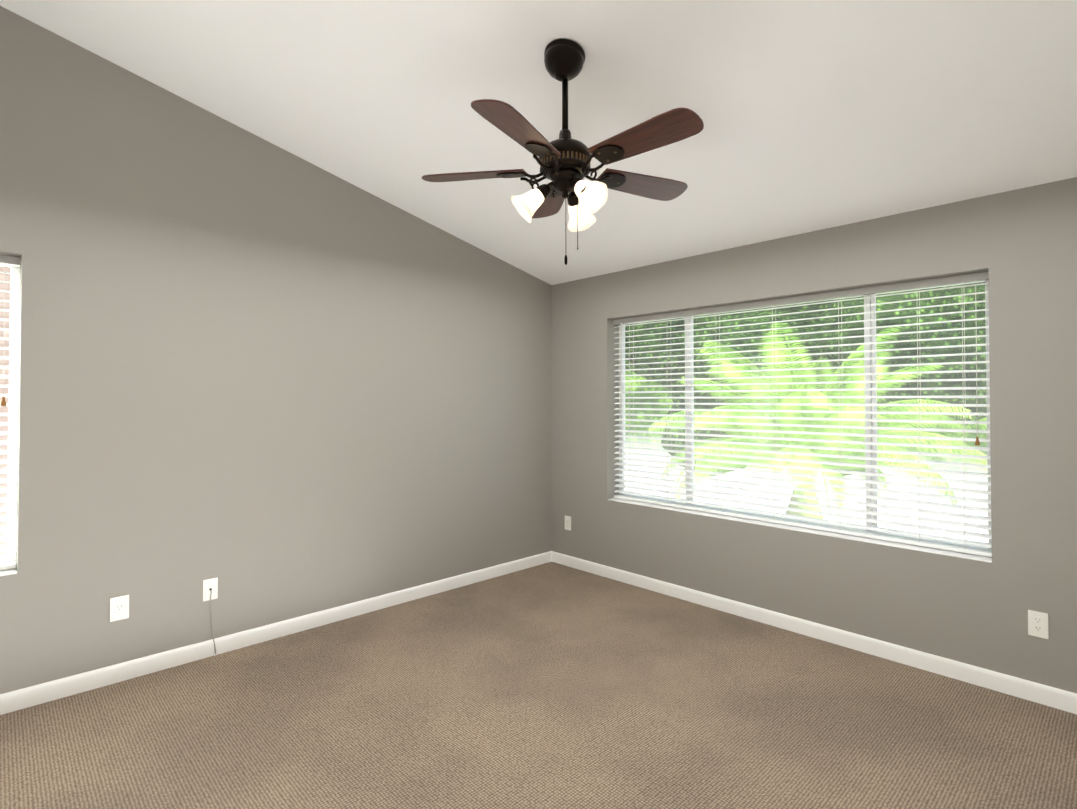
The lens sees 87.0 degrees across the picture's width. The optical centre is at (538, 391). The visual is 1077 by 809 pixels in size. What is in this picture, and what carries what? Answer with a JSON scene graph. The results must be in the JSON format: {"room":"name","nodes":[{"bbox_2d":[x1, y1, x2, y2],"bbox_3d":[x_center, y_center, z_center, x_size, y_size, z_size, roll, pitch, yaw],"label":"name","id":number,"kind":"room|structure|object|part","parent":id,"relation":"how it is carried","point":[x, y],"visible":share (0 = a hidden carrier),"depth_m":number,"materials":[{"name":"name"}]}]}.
{"room":"empty bedroom","nodes":[
{"label":"empty bedroom","id":0,"kind":"room"},
{"bbox_2d":[0,6,551,693],"bbox_3d":[-1.688,-0.477,3.455,4.800,3.901,0.200,1,-1,-44],"label":"wall","id":1,"kind":"structure","parent":0,"point":[264,382],"depth_m":3.22,"materials":[{"name":"grey paint"}]},
{"bbox_2d":[0,260,20,575],"bbox_3d":[-2.792,0.103,2.387,0.900,1.492,0.190,1,-1,-44],"label":"window","id":2,"kind":"structure","parent":1,"relation":"in","point":[14,325],"depth_m":2.72,"materials":[{"name":"white plastic"}]},
{"bbox_3d":[-2.843,0.098,2.440,0.830,1.410,0.004,1,-1,-44],"label":"glass","id":3,"kind":"part","parent":2,"relation":"part of","materials":[{"name":"white glass"}]},
{"bbox_2d":[0,255,19,569],"bbox_3d":[-2.784,0.093,2.378,0.892,1.465,0.084,1,-1,-44],"label":"window blind","id":4,"kind":"object","parent":2,"relation":"attached to","point":[5,260],"visible":0.92,"depth_m":2.66,"materials":[{"name":"white plastic"}]},
{"bbox_2d":[110,595,128,621],"bbox_3d":[-2.120,1.098,2.874,0.078,0.118,0.008,1,-1,-44],"label":"electrical outlet","id":5,"kind":"object","parent":1,"relation":"attached to","point":[119,607],"visible":1,"depth_m":2.87,"materials":[{"name":"white plastic"}]},
{"bbox_2d":[203,577,217,653],"bbox_3d":[-1.818,1.249,3.150,0.072,0.415,0.024,1,-1,-44],"label":"outlet","id":6,"kind":"object","parent":1,"relation":"attached to","point":[210,589],"visible":1,"depth_m":3.15,"materials":[{"name":"white plastic"}]},
{"bbox_3d":[-1.821,1.101,3.155,0.072,0.118,0.016,1,-1,-44],"label":"plate","id":7,"kind":"part","parent":6,"relation":"part of","materials":[{"name":"white plastic"}]},
{"bbox_2d":[0,551,551,714],"bbox_3d":[-1.542,1.429,3.419,4.600,0.088,0.015,1,-1,-44],"label":"baseboard","id":8,"kind":"structure","parent":1,"relation":"attached to","point":[38,694],"depth_m":3.23,"materials":[{"name":"white wood"}]},
{"bbox_2d":[0,562,1076,808],"bbox_3d":[-0.096,1.510,1.904,5.000,0.120,4.600,1,-1,-44],"label":"floor","id":9,"kind":"structure","parent":0,"point":[550,686],"depth_m":2.50,"materials":[{"name":"carpet"}]},
{"bbox_2d":[0,0,1076,284],"bbox_3d":[-0.096,-1.620,1.951,5.000,1.349,4.600,1,-1,-44],"label":"ceiling","id":10,"kind":"structure","parent":0,"point":[818,114],"depth_m":2.58,"materials":[{"name":"white paint"}]},
{"bbox_2d":[422,39,703,264],"bbox_3d":[0.143,-0.960,2.310,1.180,0.906,1.133,1,-1,-44],"label":"fan","id":11,"kind":"object","parent":10,"relation":"hanging from","point":[564,160],"visible":1,"depth_m":2.27,"materials":[{"name":"brown wood"}]},
{"bbox_3d":[-0.274,-0.913,2.407,0.448,0.007,0.156,0,11,10],"label":"blade","id":12,"kind":"part","parent":11,"relation":"part of","materials":[{"name":"brown wood"}]},
{"bbox_3d":[-0.071,-0.919,1.997,0.156,0.007,0.448,13,5,27],"label":"blade","id":13,"kind":"part","parent":11,"relation":"part of","materials":[{"name":"brown wood"}]},
{"bbox_3d":[0.054,-0.909,2.727,0.156,0.007,0.448,-12,1,-8],"label":"blade","id":14,"kind":"part","parent":11,"relation":"part of","materials":[{"name":"brown wood"}]},
{"bbox_3d":[0.459,-0.912,2.514,0.448,0.007,0.156,0,-13,-26],"label":"blade","id":15,"kind":"part","parent":11,"relation":"part of","materials":[{"name":"brown wood"}]},
{"bbox_3d":[0.382,-0.918,2.063,0.156,0.007,0.448,17,-13,-43],"label":"blade","id":16,"kind":"part","parent":11,"relation":"part of","materials":[{"name":"brown wood"}]},
{"bbox_2d":[551,177,1076,693],"bbox_3d":[1.639,0.105,3.584,0.200,2.740,4.600,1,-1,-44],"label":"wall","id":17,"kind":"structure","parent":0,"point":[1019,245],"depth_m":3.09,"materials":[{"name":"grey paint"}]},
{"bbox_2d":[565,516,570,530],"bbox_3d":[0.251,1.129,4.870,0.008,0.118,0.072,1,-1,-44],"label":"electrical outlet","id":18,"kind":"object","parent":17,"relation":"attached to","point":[567,522],"visible":1,"depth_m":4.86,"materials":[{"name":"white plastic"}]},
{"bbox_2d":[608,280,991,562],"bbox_3d":[1.466,0.137,3.760,0.190,1.472,2.435,1,-1,-44],"label":"window","id":19,"kind":"structure","parent":17,"relation":"in","point":[871,308],"depth_m":3.44,"materials":[{"name":"white plastic"}]},
{"bbox_2d":[613,271,991,556],"bbox_3d":[1.457,0.126,3.752,0.084,1.445,2.427,1,-1,-44],"label":"window blind","id":20,"kind":"object","parent":19,"relation":"attached to","point":[948,280],"visible":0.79,"depth_m":3.46,"materials":[{"name":"white plastic"}]},
{"bbox_2d":[552,551,1076,713],"bbox_3d":[1.561,1.430,3.490,0.015,0.088,4.140,1,-1,-44],"label":"baseboard","id":21,"kind":"structure","parent":17,"relation":"attached to","point":[1039,693],"depth_m":3.23,"materials":[{"name":"white wood"}]},
{"bbox_2d":[1028,610,1048,638],"bbox_3d":[2.351,1.097,2.673,0.008,0.118,0.072,1,-1,-44],"label":"electrical outlet","id":22,"kind":"object","parent":17,"relation":"attached to","point":[1037,624],"visible":1,"depth_m":2.67,"materials":[{"name":"white plastic"}]},
{"label":"outside","id":23,"kind":"structure","parent":0,"visible":0},
{"bbox_2d":[625,371,987,542],"bbox_3d":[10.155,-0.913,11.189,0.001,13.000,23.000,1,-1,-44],"label":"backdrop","id":24,"kind":"structure","parent":23,"point":[949,468],"depth_m":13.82,"materials":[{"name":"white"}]},
{"bbox_3d":[6.180,4.630,7.306,10.800,0.200,23.000,1,-1,-44],"label":"ground","id":25,"kind":"structure","parent":23,"visible":0},
{"bbox_2d":[0,266,10,554],"bbox_3d":[-5.099,-0.014,4.338,9.500,9.000,0.200,1,-1,-44],"label":"neighbouring house","id":26,"kind":"structure","parent":25,"relation":"on","point":[4,419],"depth_m":4.78,"materials":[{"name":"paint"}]},
{"bbox_2d":[625,282,986,522],"bbox_3d":[6.236,-0.838,8.477,9.921,10.740,19.534,1,-1,-44],"label":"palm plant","id":27,"kind":"object","parent":25,"relation":"on","point":[949,317],"depth_m":8.51,"materials":[{"name":"green plant"}]}
]}

